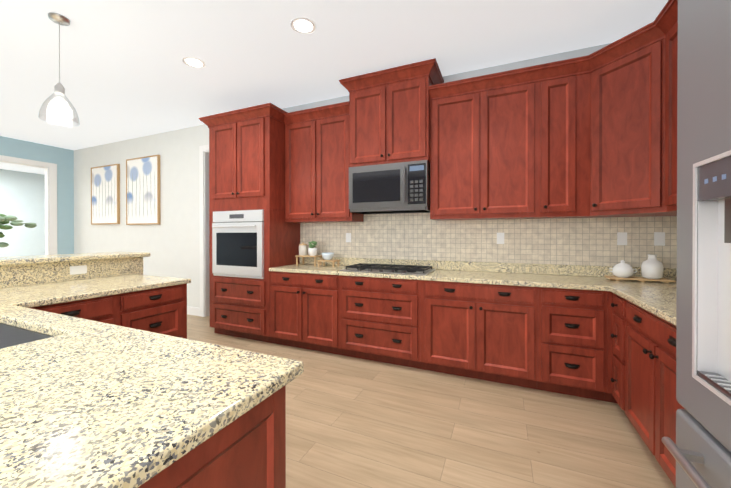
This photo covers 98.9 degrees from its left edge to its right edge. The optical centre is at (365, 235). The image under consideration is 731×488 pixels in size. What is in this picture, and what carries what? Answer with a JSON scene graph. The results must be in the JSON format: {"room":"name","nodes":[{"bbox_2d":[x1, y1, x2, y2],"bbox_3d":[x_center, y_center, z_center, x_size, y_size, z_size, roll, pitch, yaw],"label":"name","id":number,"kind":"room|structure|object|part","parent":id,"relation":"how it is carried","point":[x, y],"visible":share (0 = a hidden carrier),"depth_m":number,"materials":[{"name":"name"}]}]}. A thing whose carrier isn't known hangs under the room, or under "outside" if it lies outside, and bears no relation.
{"room":"kitchen","nodes":[
{"label":"kitchen","id":0,"kind":"room"},
{"bbox_2d":[0,169,44,256],"bbox_3d":[-10.618,-0.250,6.362,0.100,3.050,9.300,0,0,24],"label":"wall","id":1,"kind":"structure","parent":0,"point":[22,196],"depth_m":8.71,"materials":[{"name":"paint"}]},
{"bbox_2d":[0,136,73,253],"bbox_3d":[-7.432,-0.238,3.492,0.120,3.050,6.600,0,0,24],"label":"wall","id":2,"kind":"structure","parent":0,"point":[62,159],"depth_m":6.29,"materials":[{"name":"blue paint"}]},
{"bbox_2d":[0,155,56,254],"bbox_3d":[-6.729,-0.074,5.073,0.138,2.710,2.600,0,0,24],"label":"door frame","id":3,"kind":"structure","parent":2,"relation":"attached to","point":[50,208],"depth_m":6.14,"materials":[{"name":"white wood"}]},
{"bbox_2d":[0,0,667,174],"bbox_3d":[-4.278,-1.803,3.632,14.100,0.080,9.400,0,0,24],"label":"ceiling","id":4,"kind":"structure","parent":0,"point":[126,72],"depth_m":2.94,"materials":[{"name":"paint"}]},
{"bbox_2d":[38,12,79,125],"bbox_3d":[-2.471,-1.341,2.525,0.240,0.835,0.240,0,0,24],"label":"pendant lamp","id":5,"kind":"object","parent":4,"relation":"hanging from","point":[62,20],"visible":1,"depth_m":2.51,"materials":[{"name":"silver metal"}]},
{"bbox_3d":[-2.471,-1.048,2.526,0.240,0.250,0.240,0,0,24],"label":"lamp shade","id":6,"kind":"part","parent":5,"relation":"part of","materials":[{"name":"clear glass"}]},
{"bbox_3d":[-2.471,-1.093,2.526,0.036,0.060,0.036,0,0,24],"label":"bulb","id":7,"kind":"part","parent":5,"relation":"part of","materials":[{"name":"white glass"}]},
{"bbox_2d":[182,57,205,67],"bbox_3d":[-1.738,-1.759,3.174,0.209,0.004,0.209,0,0,-21],"label":"recessed light","id":8,"kind":"object","parent":4,"relation":"in","point":[194,62],"depth_m":3.17,"materials":[{"name":"white plastic"}]},
{"bbox_2d":[291,17,315,33],"bbox_3d":[-0.519,-1.757,2.618,0.209,0.004,0.209,0,0,-21],"label":"recessed light","id":9,"kind":"object","parent":4,"relation":"in","point":[301,25],"depth_m":2.61,"materials":[{"name":"white"}]},
{"bbox_2d":[74,43,668,307],"bbox_3d":[-1.668,-0.242,4.635,9.760,3.050,0.120,0,0,24],"label":"wall","id":10,"kind":"structure","parent":0,"point":[170,243],"depth_m":5.31,"materials":[{"name":"paint"}]},
{"bbox_2d":[91,164,119,224],"bbox_3d":[-5.000,-0.783,6.000,0.880,1.120,0.042,0,0,24],"label":"picture frame","id":11,"kind":"object","parent":10,"relation":"attached to","point":[105,194],"visible":1,"depth_m":5.97,"materials":[{"name":"paper"}]},
{"bbox_2d":[126,155,160,224],"bbox_3d":[-3.946,-0.796,5.539,0.900,1.190,0.042,0,0,24],"label":"picture frame","id":12,"kind":"object","parent":10,"relation":"attached to","point":[142,190],"visible":1,"depth_m":5.51,"materials":[{"name":"paper"}]},
{"bbox_2d":[187,306,199,315],"bbox_3d":[-4.348,1.213,5.739,3.730,0.130,0.019,0,0,24],"label":"baseboard","id":13,"kind":"structure","parent":10,"relation":"attached to","point":[195,311],"depth_m":5.02,"materials":[{"name":"white wood"}]},
{"bbox_2d":[199,145,209,316],"bbox_3d":[-2.167,-0.073,4.844,0.980,2.710,0.138,0,0,24],"label":"door frame","id":14,"kind":"structure","parent":10,"relation":"attached to","point":[203,150],"depth_m":4.96,"materials":[{"name":"white wood"}]},
{"bbox_2d":[207,116,270,215],"bbox_3d":[-1.656,-0.876,4.216,0.559,1.120,0.628,0,0,24],"label":"upper cabinet","id":15,"kind":"object","parent":10,"relation":"attached to","point":[224,134],"depth_m":3.94,"materials":[{"name":"brown wood"}]},
{"bbox_2d":[239,112,282,215],"bbox_3d":[-1.262,-0.875,4.043,0.557,1.120,0.628,0,0,24],"label":"upper cabinet","id":16,"kind":"object","parent":10,"relation":"attached to","point":[261,134],"depth_m":3.75,"materials":[{"name":"brown wood"}]},
{"bbox_2d":[212,210,263,278],"bbox_3d":[-1.481,0.097,4.082,0.812,0.819,0.646,0,0,24],"label":"wall oven","id":17,"kind":"object","parent":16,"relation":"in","point":[237,243],"visible":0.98,"depth_m":3.82,"materials":[{"name":"white metal"}]},
{"bbox_2d":[283,106,326,223],"bbox_3d":[-0.704,-0.844,3.951,0.531,1.340,0.348,0,0,24],"label":"upper cabinet","id":18,"kind":"object","parent":10,"relation":"attached to","point":[301,128],"depth_m":3.80,"materials":[{"name":"brown wood"}]},
{"bbox_2d":[319,108,363,222],"bbox_3d":[-0.335,-0.794,3.790,0.530,1.240,0.348,0,0,24],"label":"upper cabinet","id":19,"kind":"object","parent":10,"relation":"attached to","point":[333,170],"depth_m":3.63,"materials":[{"name":"brown wood"}]},
{"bbox_2d":[347,68,390,167],"bbox_3d":[0.126,-1.238,3.548,0.506,0.950,0.418,0,0,24],"label":"upper cabinet","id":20,"kind":"object","parent":10,"relation":"attached to","point":[369,103],"depth_m":3.36,"materials":[{"name":"brown wood"}]},
{"bbox_2d":[391,60,438,163],"bbox_3d":[0.473,-1.237,3.396,0.507,0.950,0.418,0,0,24],"label":"upper cabinet","id":21,"kind":"object","parent":10,"relation":"attached to","point":[412,86],"depth_m":3.18,"materials":[{"name":"brown wood"}]},
{"bbox_2d":[349,160,429,213],"bbox_3d":[0.286,-0.509,3.444,0.869,0.494,0.460,0,0,24],"label":"microwave","id":22,"kind":"object","parent":21,"relation":"attached to","point":[395,188],"visible":1,"depth_m":3.26,"materials":[{"name":"silver metal"}]},
{"bbox_2d":[430,84,490,219],"bbox_3d":[0.970,-0.791,3.218,0.546,1.240,0.348,0,0,24],"label":"upper cabinet","id":23,"kind":"object","parent":10,"relation":"attached to","point":[460,166],"depth_m":3.06,"materials":[{"name":"brown wood"}]},
{"bbox_2d":[299,257,674,279],"bbox_3d":[0.872,0.322,3.434,3.836,0.099,0.020,0,0,24],"label":"backsplash","id":24,"kind":"structure","parent":10,"relation":"attached to","point":[456,266],"depth_m":3.20,"materials":[{"name":"beige stone"}]},
{"bbox_2d":[300,213,675,267],"bbox_3d":[0.894,-0.182,3.442,3.868,1.140,0.010,0,0,24],"label":"tile backsplash","id":25,"kind":"structure","parent":10,"relation":"attached to","point":[559,241],"depth_m":3.22,"materials":[{"name":"tile"}]},
{"bbox_2d":[346,233,350,241],"bbox_3d":[-0.214,0.021,3.918,0.072,0.116,0.007,0,0,24],"label":"outlet","id":26,"kind":"object","parent":25,"relation":"attached to","point":[348,235],"depth_m":3.91,"materials":[{"name":"white plastic"}]},
{"bbox_2d":[497,233,503,243],"bbox_3d":[1.388,0.024,3.216,0.072,0.116,0.007,0,0,24],"label":"outlet","id":27,"kind":"object","parent":25,"relation":"attached to","point":[500,236],"depth_m":3.21,"materials":[{"name":"white plastic"}]},
{"bbox_2d":[617,232,626,244],"bbox_3d":[2.309,0.025,2.813,0.072,0.116,0.007,0,0,24],"label":"outlet","id":28,"kind":"object","parent":25,"relation":"attached to","point":[621,236],"depth_m":2.81,"materials":[{"name":"white plastic"}]},
{"bbox_2d":[654,232,664,245],"bbox_3d":[2.547,0.026,2.709,0.072,0.116,0.007,0,0,24],"label":"outlet","id":29,"kind":"object","parent":25,"relation":"attached to","point":[659,238],"depth_m":2.71,"materials":[{"name":"white plastic"}]},
{"bbox_2d":[491,76,534,218],"bbox_3d":[1.353,-0.791,3.051,0.547,1.240,0.348,0,0,24],"label":"upper cabinet","id":30,"kind":"object","parent":10,"relation":"attached to","point":[512,101],"depth_m":2.87,"materials":[{"name":"brown wood"}]},
{"bbox_2d":[535,64,598,218],"bbox_3d":[1.799,-0.790,2.828,0.450,1.240,0.397,0,0,24],"label":"upper cabinet","id":31,"kind":"object","parent":10,"relation":"attached to","point":[562,95],"depth_m":2.71,"materials":[{"name":"brown wood"}]},
{"bbox_2d":[591,32,676,217],"bbox_3d":[2.211,-0.788,2.489,0.688,1.240,0.688,0,0,24],"label":"upper cabinet","id":32,"kind":"object","parent":10,"relation":"attached to","point":[593,135],"depth_m":2.41,"materials":[{"name":"brown wood"}]},
{"bbox_2d":[676,216,676,267],"bbox_3d":[2.227,0.116,1.679,0.010,0.558,2.130,0,0,24],"label":"tile backsplash","id":33,"kind":"structure","parent":10,"relation":"attached to","point":[676,216],"depth_m":2.67,"materials":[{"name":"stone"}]},
{"bbox_2d":[187,314,674,487],"bbox_3d":[-4.278,1.317,3.645,14.100,0.060,9.400,0,0,24],"label":"floor","id":34,"kind":"structure","parent":0,"point":[352,422],"depth_m":2.06,"materials":[{"name":"brown wood"}]},
{"bbox_2d":[148,388,285,487],"bbox_3d":[-1.682,0.861,1.046,2.737,0.875,1.027,0,0,24],"label":"base cabinet","id":35,"kind":"object","parent":34,"relation":"on","point":[252,452],"depth_m":0.79,"materials":[{"name":"brown wood"}]},
{"bbox_2d":[0,252,149,267],"bbox_3d":[-2.873,0.193,2.217,0.495,0.040,2.320,0,0,24],"label":"countertop","id":36,"kind":"structure","parent":35,"relation":"on","point":[63,258],"depth_m":2.61,"materials":[{"name":"beige stone"}]},
{"bbox_2d":[0,214,36,246],"bbox_3d":[-2.735,-0.006,2.294,0.594,0.355,0.558,0,0,24],"label":"plant","id":37,"kind":"object","parent":36,"relation":"on","point":[4,219],"visible":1,"depth_m":2.40,"materials":[{"name":"green plant"}]},
{"bbox_3d":[-2.711,0.316,2.135,0.020,0.203,2.260,0,0,24],"label":"riser panel","id":38,"kind":"part","parent":36,"relation":"part of","materials":[{"name":"stone"}]},
{"bbox_2d":[70,265,86,274],"bbox_3d":[-2.458,0.291,2.679,0.007,0.072,0.116,0,0,24],"label":"outlet","id":39,"kind":"object","parent":36,"relation":"attached to","point":[81,269],"visible":1,"depth_m":2.68,"materials":[{"name":"white plastic"}]},
{"bbox_2d":[0,272,303,487],"bbox_3d":[-1.449,0.400,1.534,2.772,0.039,2.170,0,0,24],"label":"countertop","id":40,"kind":"structure","parent":35,"relation":"on","point":[116,393],"depth_m":0.81,"materials":[{"name":"beige stone"}]},
{"bbox_2d":[0,324,47,347],"bbox_3d":[-1.629,0.513,1.187,0.830,0.207,0.500,0,0,24],"label":"sink","id":41,"kind":"object","parent":40,"relation":"in","point":[9,334],"depth_m":1.43,"materials":[{"name":"grey metal"}]},
{"bbox_2d":[209,272,266,341],"bbox_3d":[-1.459,0.897,4.137,0.988,0.775,0.628,0,0,24],"label":"base cabinet","id":42,"kind":"object","parent":34,"relation":"on","point":[236,322],"depth_m":3.87,"materials":[{"name":"brown wood"}]},
{"bbox_2d":[267,312,338,354],"bbox_3d":[-0.580,0.849,3.739,0.934,0.875,0.652,0,0,24],"label":"base cabinet","id":43,"kind":"object","parent":34,"relation":"on","point":[303,332],"depth_m":3.48,"materials":[{"name":"brown wood"}]},
{"bbox_2d":[339,320,422,368],"bbox_3d":[0.244,0.850,3.377,0.866,0.875,0.652,0,0,24],"label":"base cabinet","id":44,"kind":"object","parent":34,"relation":"on","point":[396,346],"depth_m":3.11,"materials":[{"name":"brown wood"}]},
{"bbox_2d":[423,332,538,389],"bbox_3d":[1.082,0.852,3.010,0.964,0.875,0.652,0,0,24],"label":"base cabinet","id":45,"kind":"object","parent":34,"relation":"on","point":[488,360],"depth_m":2.73,"materials":[{"name":"brown wood"}]},
{"bbox_2d":[539,348,610,401],"bbox_3d":[1.737,0.853,2.723,0.466,0.875,0.652,0,0,24],"label":"base cabinet","id":46,"kind":"object","parent":34,"relation":"on","point":[579,374],"depth_m":2.46,"materials":[{"name":"brown wood"}]},
{"bbox_2d":[607,356,618,403],"bbox_3d":[2.070,0.856,2.099,0.628,0.875,0.308,0,0,24],"label":"base cabinet","id":47,"kind":"object","parent":34,"relation":"on","point":[613,384],"depth_m":2.26,"materials":[{"name":"brown wood"}]},
{"bbox_2d":[619,356,684,487],"bbox_3d":[1.823,0.858,1.537,0.628,0.875,0.920,0,0,24],"label":"base cabinet","id":48,"kind":"object","parent":34,"relation":"on","point":[647,388],"depth_m":1.68,"materials":[{"name":"brown wood"}]},
{"bbox_2d":[209,264,676,363],"bbox_3d":[0.456,0.396,2.461,3.856,0.039,2.137,0,0,24],"label":"countertop","id":49,"kind":"structure","parent":48,"relation":"on","point":[636,319],"depth_m":2.73,"materials":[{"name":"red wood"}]},
{"bbox_2d":[295,255,321,265],"bbox_3d":[-0.710,0.307,3.934,0.300,0.125,0.170,0,0,24],"label":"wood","id":50,"kind":"object","parent":49,"relation":"on","point":[296,256],"depth_m":3.91,"materials":[{"name":"brown wood"}]},
{"bbox_2d":[299,243,306,254],"bbox_3d":[-0.793,0.164,3.969,0.104,0.159,0.102,0,0,24],"label":"decorative canister","id":51,"kind":"object","parent":50,"relation":"on","point":[302,248],"visible":1,"depth_m":3.92,"materials":[{"name":"beige ceramic"}]},
{"bbox_2d":[308,241,316,255],"bbox_3d":[-0.655,0.153,3.914,0.130,0.180,0.124,0,0,24],"label":"potted plant","id":52,"kind":"object","parent":50,"relation":"on","point":[312,250],"visible":1,"depth_m":3.87,"materials":[{"name":"green plant"}]},
{"bbox_2d":[315,259,339,266],"bbox_3d":[-0.448,0.331,3.785,0.240,0.080,0.160,0,0,24],"label":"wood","id":53,"kind":"object","parent":49,"relation":"on","point":[320,260],"depth_m":3.76,"materials":[{"name":"brown wood"}]},
{"bbox_2d":[322,252,333,259],"bbox_3d":[-0.457,0.246,3.789,0.150,0.085,0.150,0,0,24],"label":"decorative bowl","id":54,"kind":"object","parent":53,"relation":"on","point":[327,255],"visible":1,"depth_m":3.74,"materials":[{"name":"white ceramic"}]},
{"bbox_2d":[339,263,435,274],"bbox_3d":[0.245,0.350,3.373,0.920,0.044,0.510,0,0,24],"label":"gas cooktop","id":55,"kind":"object","parent":49,"relation":"in","point":[395,269],"visible":1,"depth_m":3.28,"materials":[{"name":"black metal"}]},
{"bbox_2d":[604,275,674,282],"bbox_3d":[2.279,0.363,2.620,0.420,0.024,0.172,0,0,24],"label":"tray","id":56,"kind":"object","parent":49,"relation":"on","point":[643,279],"visible":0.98,"depth_m":2.58,"materials":[{"name":"brown wood"}]},
{"bbox_2d":[609,260,636,277],"bbox_3d":[2.187,0.279,2.659,0.192,0.143,0.143,0,0,24],"label":"sugar bowl","id":57,"kind":"object","parent":56,"relation":"on","point":[622,269],"visible":1,"depth_m":2.62,"materials":[{"name":"white ceramic"}]},
{"bbox_2d":[641,254,663,278],"bbox_3d":[2.365,0.252,2.580,0.140,0.198,0.139,0,0,24],"label":"decorative vase","id":58,"kind":"object","parent":56,"relation":"on","point":[652,266],"visible":1,"depth_m":2.54,"materials":[{"name":"white ceramic"}]},
{"bbox_2d":[661,0,730,487],"bbox_3d":[1.188,0.220,0.465,0.898,2.160,0.910,0,0,24],"label":"refrigerator","id":59,"kind":"object","parent":34,"relation":"on","point":[700,450],"visible":1,"depth_m":0.90,"materials":[{"name":"silver metal"}]},
{"bbox_2d":[651,0,677,215],"bbox_3d":[2.131,-0.786,1.945,0.397,1.240,0.484,0,0,24],"label":"upper cabinet","id":60,"kind":"object","parent":0,"relation":"attached to","point":[664,41],"depth_m":2.17,"materials":[{"name":"brown wood"}]}
]}

